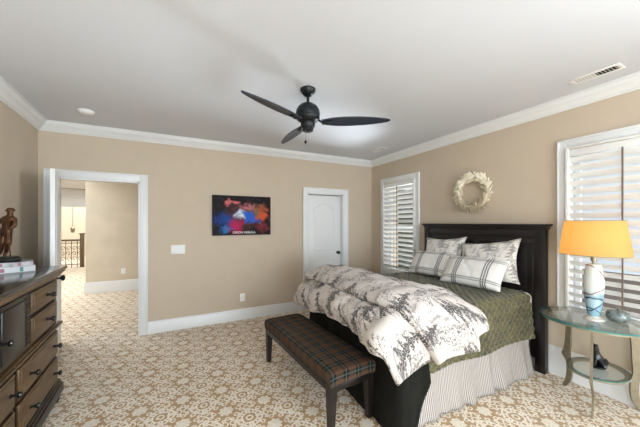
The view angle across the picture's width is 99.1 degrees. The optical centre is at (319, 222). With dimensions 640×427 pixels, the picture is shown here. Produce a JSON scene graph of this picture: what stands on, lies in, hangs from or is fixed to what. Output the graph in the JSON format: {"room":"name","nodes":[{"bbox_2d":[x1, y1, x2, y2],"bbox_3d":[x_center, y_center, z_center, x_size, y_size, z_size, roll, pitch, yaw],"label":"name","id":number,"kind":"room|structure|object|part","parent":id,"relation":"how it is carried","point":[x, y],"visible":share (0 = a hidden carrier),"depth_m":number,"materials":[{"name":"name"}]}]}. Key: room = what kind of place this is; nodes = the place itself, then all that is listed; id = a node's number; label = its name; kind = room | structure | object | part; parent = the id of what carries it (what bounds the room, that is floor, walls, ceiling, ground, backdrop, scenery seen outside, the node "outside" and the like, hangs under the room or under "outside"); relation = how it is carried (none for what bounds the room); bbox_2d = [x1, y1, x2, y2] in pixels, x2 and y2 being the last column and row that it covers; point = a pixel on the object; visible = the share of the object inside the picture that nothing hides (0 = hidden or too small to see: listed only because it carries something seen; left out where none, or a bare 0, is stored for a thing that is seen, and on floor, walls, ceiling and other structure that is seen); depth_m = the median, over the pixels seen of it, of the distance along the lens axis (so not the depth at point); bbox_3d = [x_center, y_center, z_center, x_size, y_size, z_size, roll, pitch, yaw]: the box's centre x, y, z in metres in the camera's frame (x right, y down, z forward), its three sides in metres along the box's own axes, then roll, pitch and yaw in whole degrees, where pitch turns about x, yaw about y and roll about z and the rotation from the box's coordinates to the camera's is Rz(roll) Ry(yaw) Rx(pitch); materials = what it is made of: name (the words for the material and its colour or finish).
{"room":"bedroom","nodes":[
{"label":"bedroom","id":0,"kind":"room"},
{"bbox_2d":[0,101,37,266],"bbox_3d":[-1.164,0.155,-0.428,0.120,2.630,8.312,0,0,-31],"label":"wall","id":1,"kind":"structure","parent":0,"point":[18,137],"depth_m":2.71,"materials":[{"name":"paint"}]},
{"bbox_2d":[0,76,46,129],"bbox_3d":[-1.053,-1.107,-0.400,0.100,0.105,8.261,0,0,-31],"label":"trim","id":2,"kind":"structure","parent":1,"relation":"attached to","point":[9,96],"depth_m":2.57,"materials":[{"name":"white paint"}]},
{"bbox_2d":[61,207,84,257],"bbox_3d":[-7.649,-0.980,13.011,10.000,5.100,0.120,0,0,-27],"label":"wall","id":3,"kind":"structure","parent":0,"point":[66,212],"depth_m":11.52,"materials":[{"name":"paint"}]},
{"bbox_2d":[38,130,371,321],"bbox_3d":[-1.270,0.155,4.180,5.280,2.630,0.150,0,0,-27],"label":"wall","id":4,"kind":"structure","parent":0,"point":[211,276],"depth_m":3.95,"materials":[{"name":"paint"}]},
{"bbox_2d":[50,168,64,356],"bbox_3d":[-2.789,0.475,2.878,0.176,1.970,0.811,0,0,-41],"label":"door","id":5,"kind":"structure","parent":4,"relation":"in","point":[54,178],"depth_m":2.63,"materials":[{"name":"white paint"}]},
{"bbox_3d":[-2.769,0.945,2.888,0.007,0.610,0.560,0,0,-41],"label":"panel","id":6,"kind":"part","parent":5,"relation":"part of","materials":[{"name":"white paint"}]},
{"bbox_3d":[-2.769,0.055,2.888,0.007,0.870,0.560,0,0,-41],"label":"panel","id":7,"kind":"part","parent":5,"relation":"part of","materials":[{"name":"white paint"}]},
{"bbox_3d":[-2.525,0.540,2.657,0.070,0.058,0.058,0,0,-41],"label":"knob","id":8,"kind":"part","parent":5,"relation":"part of","materials":[{"name":"brown metal"}]},
{"bbox_2d":[43,168,147,342],"bbox_3d":[-2.744,0.425,3.423,1.013,2.090,0.192,0,0,-27],"label":"trim","id":9,"kind":"structure","parent":4,"relation":"attached to","point":[69,175],"depth_m":3.52,"materials":[{"name":"white paint"}]},
{"bbox_2d":[171,245,184,253],"bbox_3d":[-1.949,0.370,3.749,0.172,0.124,0.010,0,0,-27],"label":"light switch","id":10,"kind":"object","parent":4,"relation":"attached to","point":[175,249],"visible":1,"depth_m":3.75,"materials":[{"name":"white plastic"}]},
{"bbox_2d":[39,120,370,166],"bbox_3d":[-1.101,-1.107,4.124,4.729,0.105,0.100,0,0,-27],"label":"trim","id":11,"kind":"structure","parent":4,"relation":"attached to","point":[50,125],"depth_m":3.75,"materials":[{"name":"white paint"}]},
{"bbox_2d":[148,302,302,334],"bbox_3d":[-1.274,1.389,4.083,2.205,0.163,0.018,0,0,-27],"label":"baseboard","id":12,"kind":"structure","parent":4,"relation":"attached to","point":[172,324],"depth_m":3.98,"materials":[{"name":"white paint"}]},
{"bbox_2d":[212,195,270,235],"bbox_3d":[-1.169,-0.105,4.124,0.860,0.590,0.039,0,0,-27],"label":"framed picture","id":13,"kind":"object","parent":4,"relation":"attached to","point":[231,215],"visible":1,"depth_m":4.09,"materials":[{"name":"multicoloured paper"}]},
{"bbox_2d":[240,293,244,301],"bbox_3d":[-1.174,1.135,4.138,0.074,0.120,0.010,0,0,-27],"label":"wall outlet","id":14,"kind":"object","parent":4,"relation":"attached to","point":[242,296],"visible":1,"depth_m":4.14,"materials":[{"name":"white plastic"}]},
{"bbox_2d":[309,195,339,271],"bbox_3d":[0.070,0.492,4.854,0.665,1.935,0.176,0,0,-27],"label":"door","id":15,"kind":"structure","parent":4,"relation":"in","point":[324,211],"depth_m":4.83,"materials":[{"name":"white paint"}]},
{"bbox_3d":[0.079,0.945,4.835,0.425,0.610,0.007,0,0,-27],"label":"panel","id":16,"kind":"part","parent":15,"relation":"part of","materials":[{"name":"white paint"}]},
{"bbox_3d":[0.079,0.072,4.835,0.425,0.835,0.007,0,0,-27],"label":"panel","id":17,"kind":"part","parent":15,"relation":"part of","materials":[{"name":"white paint"}]},
{"bbox_2d":[303,187,347,309],"bbox_3d":[0.086,0.438,4.823,0.888,2.065,0.156,0,0,-27],"label":"trim","id":18,"kind":"structure","parent":4,"relation":"attached to","point":[343,194],"depth_m":4.79,"materials":[{"name":"white paint"}]},
{"bbox_2d":[85,181,397,282],"bbox_3d":[-2.142,0.155,6.963,7.519,2.630,2.688,0,0,0],"label":"wall","id":19,"kind":"structure","parent":0,"point":[111,209],"depth_m":5.78,"materials":[{"name":"paint"}]},
{"bbox_2d":[84,279,137,293],"bbox_3d":[-2.238,1.354,6.889,5.800,0.232,0.018,0,0,-27],"label":"baseboard","id":20,"kind":"structure","parent":19,"relation":"attached to","point":[130,284],"depth_m":5.78,"materials":[{"name":"white paint"}]},
{"bbox_2d":[0,0,639,188],"bbox_3d":[-3.316,-2.345,4.378,10.000,2.370,19.200,0,0,-27],"label":"ceiling","id":21,"kind":"structure","parent":0,"point":[435,69],"depth_m":1.97,"materials":[{"name":"paint"}]},
{"bbox_2d":[70,207,74,232],"bbox_3d":[-9.335,-1.520,10.308,0.140,3.820,0.140,0,0,-27],"label":"pendant light","id":22,"kind":"object","parent":21,"relation":"hanging from","point":[72,228],"visible":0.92,"depth_m":10.30,"materials":[{"name":"beige metal"}]},
{"bbox_2d":[77,108,94,115],"bbox_3d":[-2.433,-1.143,2.841,0.142,0.035,0.142,0,0,-27],"label":"smoke detector","id":23,"kind":"object","parent":21,"relation":"attached to","point":[80,110],"visible":1,"depth_m":2.81,"materials":[{"name":"white plastic"}]},
{"bbox_2d":[241,85,389,143],"bbox_3d":[-0.192,-0.915,2.523,1.234,0.490,1.072,0,0,-27],"label":"ceiling fan","id":24,"kind":"object","parent":21,"relation":"hanging from","point":[307,113],"visible":1,"depth_m":2.32,"materials":[{"name":"brown metal"}]},
{"bbox_3d":[-0.350,-0.871,2.045,0.128,0.035,0.585,0,0,36],"label":"blade","id":25,"kind":"part","parent":24,"relation":"part of","materials":[{"name":"black wood"}]},
{"bbox_3d":[-0.287,-0.871,2.748,0.128,0.035,0.585,0,0,-26],"label":"blade","id":26,"kind":"part","parent":24,"relation":"part of","materials":[{"name":"black wood"}]},
{"bbox_3d":[0.306,-0.871,2.346,0.585,0.035,0.128,0,0,4],"label":"blade","id":27,"kind":"part","parent":24,"relation":"part of","materials":[{"name":"black wood"}]},
{"bbox_2d":[371,147,387,151],"bbox_3d":[0.946,-1.155,4.335,0.124,0.010,0.296,0,0,-27],"label":"ceiling vent","id":28,"kind":"object","parent":21,"relation":"in","point":[380,148],"visible":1,"depth_m":4.31,"materials":[{"name":"white plastic"}]},
{"bbox_2d":[568,63,624,85],"bbox_3d":[2.155,-1.155,2.139,0.124,0.010,0.296,0,0,-27],"label":"ceiling vent","id":29,"kind":"object","parent":21,"relation":"in","point":[617,66],"visible":1,"depth_m":2.12,"materials":[{"name":"white plastic"}]},
{"bbox_2d":[42,257,639,426],"bbox_3d":[-2.646,1.520,5.273,12.000,0.100,20.200,0,0,-27],"label":"floor","id":30,"kind":"structure","parent":0,"point":[214,375],"depth_m":2.40,"materials":[{"name":"carpet"}]},
{"bbox_2d":[0,265,66,426],"bbox_3d":[-1.937,0.917,1.495,0.496,1.105,1.700,0,0,-30],"label":"dresser","id":31,"kind":"object","parent":30,"relation":"on","point":[30,384],"visible":1,"depth_m":1.75,"materials":[{"name":"brown wood"}]},
{"bbox_3d":[-1.593,1.183,1.253,0.010,0.205,0.745,0,0,-30],"label":"drawer","id":32,"kind":"part","parent":31,"relation":"part of","materials":[{"name":"brown wood"}]},
{"bbox_3d":[-1.581,0.968,1.260,0.020,0.187,0.727,0,0,-30],"label":"drawer","id":33,"kind":"part","parent":31,"relation":"part of","materials":[{"name":"brown wood"}]},
{"bbox_3d":[-1.648,0.640,1.441,0.051,0.038,0.037,0,0,-30],"label":"knob","id":34,"kind":"part","parent":31,"relation":"part of","materials":[{"name":"black paint"}]},
{"bbox_3d":[-1.581,1.183,1.260,0.020,0.187,0.727,0,0,-30],"label":"drawer","id":35,"kind":"part","parent":31,"relation":"part of","materials":[{"name":"brown wood"}]},
{"bbox_3d":[-1.757,0.625,1.565,0.012,0.290,0.280,0,0,-30],"label":"raised panel","id":36,"kind":"part","parent":31,"relation":"part of","materials":[{"name":"brown wood"}]},
{"bbox_3d":[-1.777,0.626,1.577,0.018,0.344,0.410,0,0,-30],"label":"cupboard door","id":37,"kind":"part","parent":31,"relation":"part of","materials":[{"name":"brown wood"}]},
{"bbox_3d":[-1.699,0.968,1.530,0.051,0.038,0.037,0,0,-30],"label":"knob","id":38,"kind":"part","parent":31,"relation":"part of","materials":[{"name":"black paint"}]},
{"bbox_2d":[0,264,35,273],"bbox_3d":[-2.315,0.345,2.038,0.201,0.040,0.250,0,0,39],"label":"book","id":39,"kind":"object","parent":31,"relation":"on","point":[21,268],"visible":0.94,"depth_m":2.00,"materials":[{"name":"white paper"}]},
{"bbox_2d":[0,259,32,267],"bbox_3d":[-2.322,0.308,2.040,0.191,0.034,0.245,0,0,43],"label":"book","id":40,"kind":"object","parent":39,"relation":"on","point":[25,262],"visible":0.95,"depth_m":2.01,"materials":[{"name":"white paper"}]},
{"bbox_2d":[0,208,21,262],"bbox_3d":[-2.318,0.091,2.017,0.176,0.400,0.142,0,0,-1],"label":"statuette","id":41,"kind":"object","parent":40,"relation":"on","point":[9,222],"visible":1,"depth_m":2.00,"materials":[{"name":"brown metal"}]},
{"bbox_3d":[-1.979,0.968,1.916,0.010,0.205,0.720,0,0,-30],"label":"drawer","id":42,"kind":"part","parent":31,"relation":"part of","materials":[{"name":"brown wood"}]},
{"bbox_3d":[-1.949,0.838,1.488,0.444,0.040,1.628,0,0,-30],"label":"waist moulding","id":43,"kind":"part","parent":31,"relation":"part of","materials":[{"name":"brown wood"}]},
{"bbox_3d":[-1.946,0.417,1.496,0.456,0.055,1.662,0,0,-30],"label":"moulding","id":44,"kind":"part","parent":31,"relation":"part of","materials":[{"name":"brown wood"}]},
{"bbox_3d":[-1.979,1.183,1.916,0.010,0.205,0.720,0,0,-30],"label":"drawer","id":45,"kind":"part","parent":31,"relation":"part of","materials":[{"name":"brown wood"}]},
{"bbox_3d":[-1.834,1.183,1.761,0.051,0.038,0.037,0,0,-30],"label":"knob","id":46,"kind":"part","parent":31,"relation":"part of","materials":[{"name":"black paint"}]},
{"bbox_3d":[-1.834,0.968,1.761,0.051,0.038,0.037,0,0,-30],"label":"knob","id":47,"kind":"part","parent":31,"relation":"part of","materials":[{"name":"black paint"}]},
{"bbox_3d":[-1.968,1.183,1.923,0.020,0.187,0.702,0,0,-30],"label":"drawer","id":48,"kind":"part","parent":31,"relation":"part of","materials":[{"name":"brown wood"}]},
{"bbox_3d":[-1.968,0.968,1.923,0.020,0.187,0.702,0,0,-30],"label":"drawer","id":49,"kind":"part","parent":31,"relation":"part of","materials":[{"name":"brown wood"}]},
{"bbox_3d":[-2.023,0.530,1.992,0.010,0.154,0.505,0,0,-30],"label":"drawer","id":50,"kind":"part","parent":31,"relation":"part of","materials":[{"name":"brown wood"}]},
{"bbox_3d":[-2.023,0.709,1.992,0.010,0.180,0.505,0,0,-30],"label":"drawer","id":51,"kind":"part","parent":31,"relation":"part of","materials":[{"name":"brown wood"}]},
{"bbox_3d":[-2.012,0.709,1.998,0.020,0.162,0.487,0,0,-30],"label":"drawer","id":52,"kind":"part","parent":31,"relation":"part of","materials":[{"name":"brown wood"}]},
{"bbox_3d":[-2.012,0.530,1.998,0.020,0.136,0.487,0,0,-30],"label":"drawer","id":53,"kind":"part","parent":31,"relation":"part of","materials":[{"name":"brown wood"}]},
{"bbox_3d":[-1.947,1.353,1.489,0.448,0.115,1.636,0,0,-30],"label":"moulding","id":54,"kind":"part","parent":31,"relation":"part of","materials":[{"name":"brown wood"}]},
{"bbox_3d":[-1.983,0.709,2.017,0.051,0.038,0.037,0,0,-30],"label":"knob","id":55,"kind":"part","parent":31,"relation":"part of","materials":[{"name":"black paint"}]},
{"bbox_3d":[-1.983,0.530,2.017,0.051,0.038,0.037,0,0,-30],"label":"knob","id":56,"kind":"part","parent":31,"relation":"part of","materials":[{"name":"black paint"}]},
{"bbox_3d":[-2.058,0.968,2.145,0.051,0.038,0.037,0,0,-30],"label":"knob","id":57,"kind":"part","parent":31,"relation":"part of","materials":[{"name":"black paint"}]},
{"bbox_2d":[61,233,84,267],"bbox_3d":[-8.383,0.910,8.772,1.285,1.120,0.130,0,0,-27],"label":"balustrade","id":58,"kind":"object","parent":30,"relation":"on","point":[82,235],"visible":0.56,"depth_m":8.97,"materials":[{"name":"brown wood"}]},
{"bbox_3d":[-8.421,0.580,8.753,1.200,0.060,0.060,0,0,-27],"label":"handrail","id":59,"kind":"part","parent":58,"relation":"part of","materials":[{"name":"brown wood"}]},
{"bbox_3d":[-7.867,0.910,9.031,0.130,1.120,0.130,0,0,-27],"label":"newel post","id":60,"kind":"part","parent":58,"relation":"part of","materials":[{"name":"brown wood"}]},
{"bbox_2d":[264,313,375,426],"bbox_3d":[-0.086,1.242,2.480,0.414,0.457,1.254,0,0,-32],"label":"upholstered bench","id":61,"kind":"object","parent":30,"relation":"on","point":[334,363],"visible":1,"depth_m":2.12,"materials":[{"name":"brown fabric"}]},
{"bbox_3d":[-0.538,1.292,2.892,0.060,0.355,0.060,0,0,-32],"label":"leg","id":62,"kind":"part","parent":61,"relation":"part of","materials":[{"name":"brown wood"}]},
{"bbox_2d":[264,313,375,388],"bbox_3d":[-0.086,1.071,2.480,0.414,0.115,1.254,0,0,-32],"label":"cushion","id":63,"kind":"object","parent":61,"relation":"on","point":[334,362],"depth_m":2.18,"materials":[{"name":"brown fabric"}]},
{"bbox_3d":[0.079,1.292,1.891,0.060,0.355,0.060,0,0,-32],"label":"leg","id":64,"kind":"part","parent":61,"relation":"part of","materials":[{"name":"brown wood"}]},
{"bbox_3d":[0.365,1.292,2.067,0.060,0.355,0.060,0,0,-32],"label":"leg","id":65,"kind":"part","parent":61,"relation":"part of","materials":[{"name":"brown wood"}]},
{"bbox_2d":[422,224,552,374],"bbox_3d":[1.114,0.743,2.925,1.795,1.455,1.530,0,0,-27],"label":"headboard","id":66,"kind":"object","parent":30,"relation":"on","point":[532,253],"visible":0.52,"depth_m":2.77,"materials":[{"name":"black wood"}]},
{"bbox_3d":[1.558,0.770,3.923,0.075,1.400,0.085,0,0,-27],"label":"post","id":67,"kind":"part","parent":66,"relation":"part of","materials":[{"name":"black wood"}]},
{"bbox_2d":[418,340,533,426],"bbox_3d":[0.994,1.267,2.843,1.713,0.394,1.412,0,0,-27],"label":"bed skirt","id":68,"kind":"object","parent":66,"relation":"hanging from","point":[456,385],"visible":0.38,"depth_m":2.27,"materials":[{"name":"white fabric"}]},
{"bbox_3d":[1.867,0.043,3.303,0.110,0.055,1.530,0,0,-27],"label":"rail","id":69,"kind":"part","parent":66,"relation":"part of","materials":[{"name":"black wood"}]},
{"bbox_3d":[2.179,0.770,2.685,0.075,1.400,0.085,0,0,-27],"label":"post","id":70,"kind":"part","parent":66,"relation":"part of","materials":[{"name":"black wood"}]},
{"bbox_3d":[1.048,0.912,2.906,1.730,0.435,1.325,0,0,-27],"label":"mattress","id":71,"kind":"object","parent":66,"relation":"on","visible":0},
{"bbox_2d":[294,264,488,385],"bbox_3d":[0.409,0.738,2.603,1.006,0.554,1.832,0,0,-29],"label":"duvet","id":72,"kind":"object","parent":71,"relation":"on","point":[409,325],"visible":1,"depth_m":1.96,"materials":[{"name":"fabric"}]},
{"bbox_2d":[380,272,534,373],"bbox_3d":[0.976,0.877,2.859,1.640,0.450,1.466,0,0,-27],"label":"quilt","id":73,"kind":"object","parent":71,"relation":"on","point":[508,313],"visible":0.34,"depth_m":2.46,"materials":[{"name":"green fabric"}]},
{"bbox_2d":[309,312,430,426],"bbox_3d":[0.307,1.067,2.506,0.283,0.794,1.515,0,0,-27],"label":"blanket","id":74,"kind":"object","parent":73,"relation":"on","point":[393,405],"visible":0.23,"depth_m":1.91,"materials":[{"name":"black fabric"}]},
{"bbox_2d":[408,250,456,276],"bbox_3d":[1.392,0.511,3.428,0.243,0.309,0.622,0,0,-29],"label":"lumbar pillow","id":75,"kind":"object","parent":73,"relation":"on","point":[424,262],"visible":0.85,"depth_m":3.36,"materials":[{"name":"white fabric"}]},
{"bbox_2d":[426,237,466,255],"bbox_3d":[1.568,0.421,3.506,0.236,0.507,0.641,0,0,-23],"label":"pillow sham","id":76,"kind":"object","parent":73,"relation":"on","point":[433,245],"visible":0.38,"depth_m":3.43,"materials":[{"name":"fabric"}]},
{"bbox_2d":[439,255,509,291],"bbox_3d":[1.582,0.511,2.842,0.240,0.287,0.645,0,0,-30],"label":"lumbar pillow","id":77,"kind":"object","parent":73,"relation":"on","point":[488,274],"visible":1,"depth_m":2.74,"materials":[{"name":"white cotton"},{"name":"black striped cotton"}]},
{"bbox_2d":[461,238,521,284],"bbox_3d":[1.808,0.420,2.955,0.267,0.530,0.685,0,0,-36],"label":"pillow sham","id":78,"kind":"object","parent":73,"relation":"on","point":[506,250],"visible":0.55,"depth_m":2.82,"materials":[{"name":"fabric"}]},
{"bbox_2d":[540,306,639,418],"bbox_3d":[2.130,1.111,2.142,0.604,0.718,0.636,0,0,-41],"label":"side table","id":79,"kind":"object","parent":30,"relation":"on","point":[633,379],"visible":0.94,"depth_m":2.12,"materials":[{"name":"clear glass"}]},
{"bbox_3d":[2.206,1.124,2.425,0.014,0.692,0.118,0,0,-2],"label":"leg","id":80,"kind":"part","parent":79,"relation":"part of","materials":[{"name":"beige metal"}]},
{"bbox_3d":[2.127,0.758,2.139,0.590,0.012,0.636,0,0,-27],"label":"glass","id":81,"kind":"part","parent":79,"relation":"part of","materials":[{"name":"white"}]},
{"bbox_3d":[2.049,1.124,2.056,0.118,0.692,0.012,0,0,-36],"label":"leg","id":82,"kind":"part","parent":79,"relation":"part of","materials":[{"name":"beige metal"}]},
{"bbox_2d":[558,220,633,321],"bbox_3d":[2.114,0.368,2.108,0.415,0.767,0.415,0,0,-27],"label":"table lamp","id":83,"kind":"object","parent":79,"relation":"on","point":[593,239],"visible":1,"depth_m":2.03,"materials":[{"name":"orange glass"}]},
{"bbox_3d":[2.114,0.257,2.108,0.036,0.130,0.036,0,0,-27],"label":"socket stem","id":84,"kind":"part","parent":83,"relation":"part of","materials":[{"name":"beige metal"}]},
{"bbox_2d":[583,263,604,316],"bbox_3d":[2.114,0.519,2.108,0.124,0.404,0.124,0,0,-27],"label":"lamp base","id":85,"kind":"object","parent":83,"relation":"on","point":[593,276],"depth_m":2.07,"materials":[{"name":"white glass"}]},
{"bbox_3d":[2.114,0.117,2.108,0.410,0.260,0.410,0,0,-27],"label":"lamp shade","id":86,"kind":"part","parent":83,"relation":"part of","materials":[{"name":"orange"}]},
{"bbox_2d":[566,358,631,384],"bbox_3d":[2.213,1.178,2.177,0.436,0.012,0.356,0,0,-27],"label":"shelf","id":87,"kind":"object","parent":79,"relation":"attached to","point":[628,377],"depth_m":2.12,"materials":[{"name":"clear glass"}]},
{"bbox_2d":[593,343,608,369],"bbox_3d":[2.237,1.067,2.189,0.114,0.192,0.081,0,0,-13],"label":"cat figurine","id":88,"kind":"object","parent":79,"relation":"on","point":[599,362],"visible":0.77,"depth_m":2.17,"materials":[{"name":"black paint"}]},
{"bbox_2d":[605,308,630,323],"bbox_3d":[2.253,0.700,2.065,0.133,0.104,0.133,0,0,-27],"label":"lidded jar","id":89,"kind":"object","parent":79,"relation":"on","point":[616,315],"visible":1,"depth_m":2.03,"materials":[{"name":"grey metal"}]},
{"bbox_3d":[2.253,0.672,2.065,0.123,0.018,0.123,0,0,-27],"label":"lid","id":90,"kind":"part","parent":89,"relation":"part of","materials":[{"name":"grey metal"}]},
{"bbox_3d":[2.468,1.124,2.131,0.127,0.692,0.014,0,0,10],"label":"leg","id":91,"kind":"part","parent":79,"relation":"part of","materials":[{"name":"beige metal"}]},
{"bbox_2d":[372,89,639,370],"bbox_3d":[2.929,0.155,1.543,0.160,2.630,8.330,0,0,-27],"label":"wall","id":92,"kind":"structure","parent":0,"point":[520,161],"depth_m":2.93,"materials":[{"name":"paint"}]},
{"bbox_2d":[381,172,419,273],"bbox_3d":[1.381,0.083,4.587,0.196,1.710,0.890,0,0,-27],"label":"window","id":93,"kind":"structure","parent":92,"relation":"in","point":[416,175],"depth_m":4.54,"materials":[{"name":"white paint"}]},
{"bbox_2d":[382,178,415,272],"bbox_3d":[1.312,0.085,4.552,0.092,1.554,0.742,0,0,-27],"label":"plantation shutter","id":94,"kind":"object","parent":93,"relation":"attached to","point":[386,188],"visible":0.83,"depth_m":4.53,"materials":[{"name":"paint"}]},
{"bbox_3d":[1.303,0.816,4.547,0.028,0.048,0.694,0,0,-27],"label":"rail","id":95,"kind":"part","parent":94,"relation":"part of","materials":[{"name":"paint"}]},
{"bbox_3d":[1.275,0.080,4.534,0.010,1.384,0.010,0,0,-27],"label":"tilt rod","id":96,"kind":"part","parent":94,"relation":"part of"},
{"bbox_3d":[1.303,-0.638,4.547,0.028,0.063,0.694,0,0,-27],"label":"rail","id":97,"kind":"part","parent":94,"relation":"part of","materials":[{"name":"paint"}]},
{"bbox_3d":[1.440,0.085,4.616,0.035,1.546,0.726,0,0,-27],"label":"sash","id":98,"kind":"part","parent":93,"relation":"part of","materials":[{"name":"white paint"}]},
{"bbox_2d":[452,171,492,213],"bbox_3d":[1.851,-0.371,3.361,0.128,0.548,0.540,0,0,-27],"label":"wreath","id":99,"kind":"object","parent":92,"relation":"attached to","point":[480,177],"visible":1,"depth_m":3.32,"materials":[{"name":"beige plant"}]},
{"bbox_2d":[371,71,639,166],"bbox_3d":[2.791,-1.107,1.529,0.100,0.105,8.230,0,0,-27],"label":"trim","id":100,"kind":"structure","parent":92,"relation":"attached to","point":[629,83],"depth_m":2.77,"materials":[{"name":"white paint"}]},
{"bbox_2d":[531,344,639,407],"bbox_3d":[2.827,1.334,1.548,0.018,0.271,8.230,0,0,-27],"label":"baseboard","id":101,"kind":"structure","parent":92,"relation":"attached to","point":[556,360],"depth_m":2.42,"materials":[{"name":"white paint"}]},
{"bbox_2d":[557,124,639,331],"bbox_3d":[2.550,0.073,2.259,0.196,1.690,0.890,0,0,-27],"label":"window","id":102,"kind":"structure","parent":92,"relation":"in","point":[635,129],"depth_m":2.58,"materials":[{"name":"white paint"}]},
{"bbox_2d":[565,134,639,330],"bbox_3d":[2.480,0.075,2.224,0.092,1.534,0.742,0,0,-27],"label":"plantation shutter","id":103,"kind":"object","parent":102,"relation":"attached to","point":[620,143],"visible":0.67,"depth_m":2.30,"materials":[{"name":"paint"}]},
{"bbox_3d":[2.471,-0.638,2.219,0.028,0.063,0.694,0,0,-27],"label":"rail","id":104,"kind":"part","parent":103,"relation":"part of","materials":[{"name":"paint"}]},
{"bbox_3d":[2.443,0.070,2.205,0.010,1.364,0.010,0,0,-27],"label":"tilt rod","id":105,"kind":"part","parent":103,"relation":"part of","materials":[{"name":"white wood"}]},
{"bbox_3d":[2.608,0.075,2.288,0.035,1.526,0.726,0,0,-27],"label":"sash","id":106,"kind":"part","parent":102,"relation":"part of","materials":[{"name":"white paint"}]},
{"bbox_3d":[-7.843,-1.030,6.822,4.100,5.000,10.770,0,0,-27],"label":"wall","id":107,"kind":"structure","parent":0,"visible":0},
{"bbox_2d":[61,188,84,206],"bbox_3d":[-8.873,-0.845,9.231,4.180,0.630,0.140,0,0,-27],"label":"trim","id":108,"kind":"structure","parent":107,"relation":"attached to","point":[69,197],"depth_m":9.38,"materials":[{"name":"white paint"}]},
{"label":"outside","id":109,"kind":"structure","parent":0,"visible":0},
{"bbox_2d":[582,269,639,318],"bbox_3d":[6.898,2.120,7.937,12.550,0.100,24.000,0,0,-27],"label":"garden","id":110,"kind":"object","parent":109,"point":[635,301],"depth_m":7.85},
{"bbox_2d":[398,188,412,270],"bbox_3d":[3.028,0.303,11.589,1.699,3.534,6.000,0,0,-27],"label":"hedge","id":111,"kind":"object","parent":110,"relation":"on","point":[403,242],"visible":0.03,"depth_m":9.89,"materials":[{"name":"green plant"}]}
]}

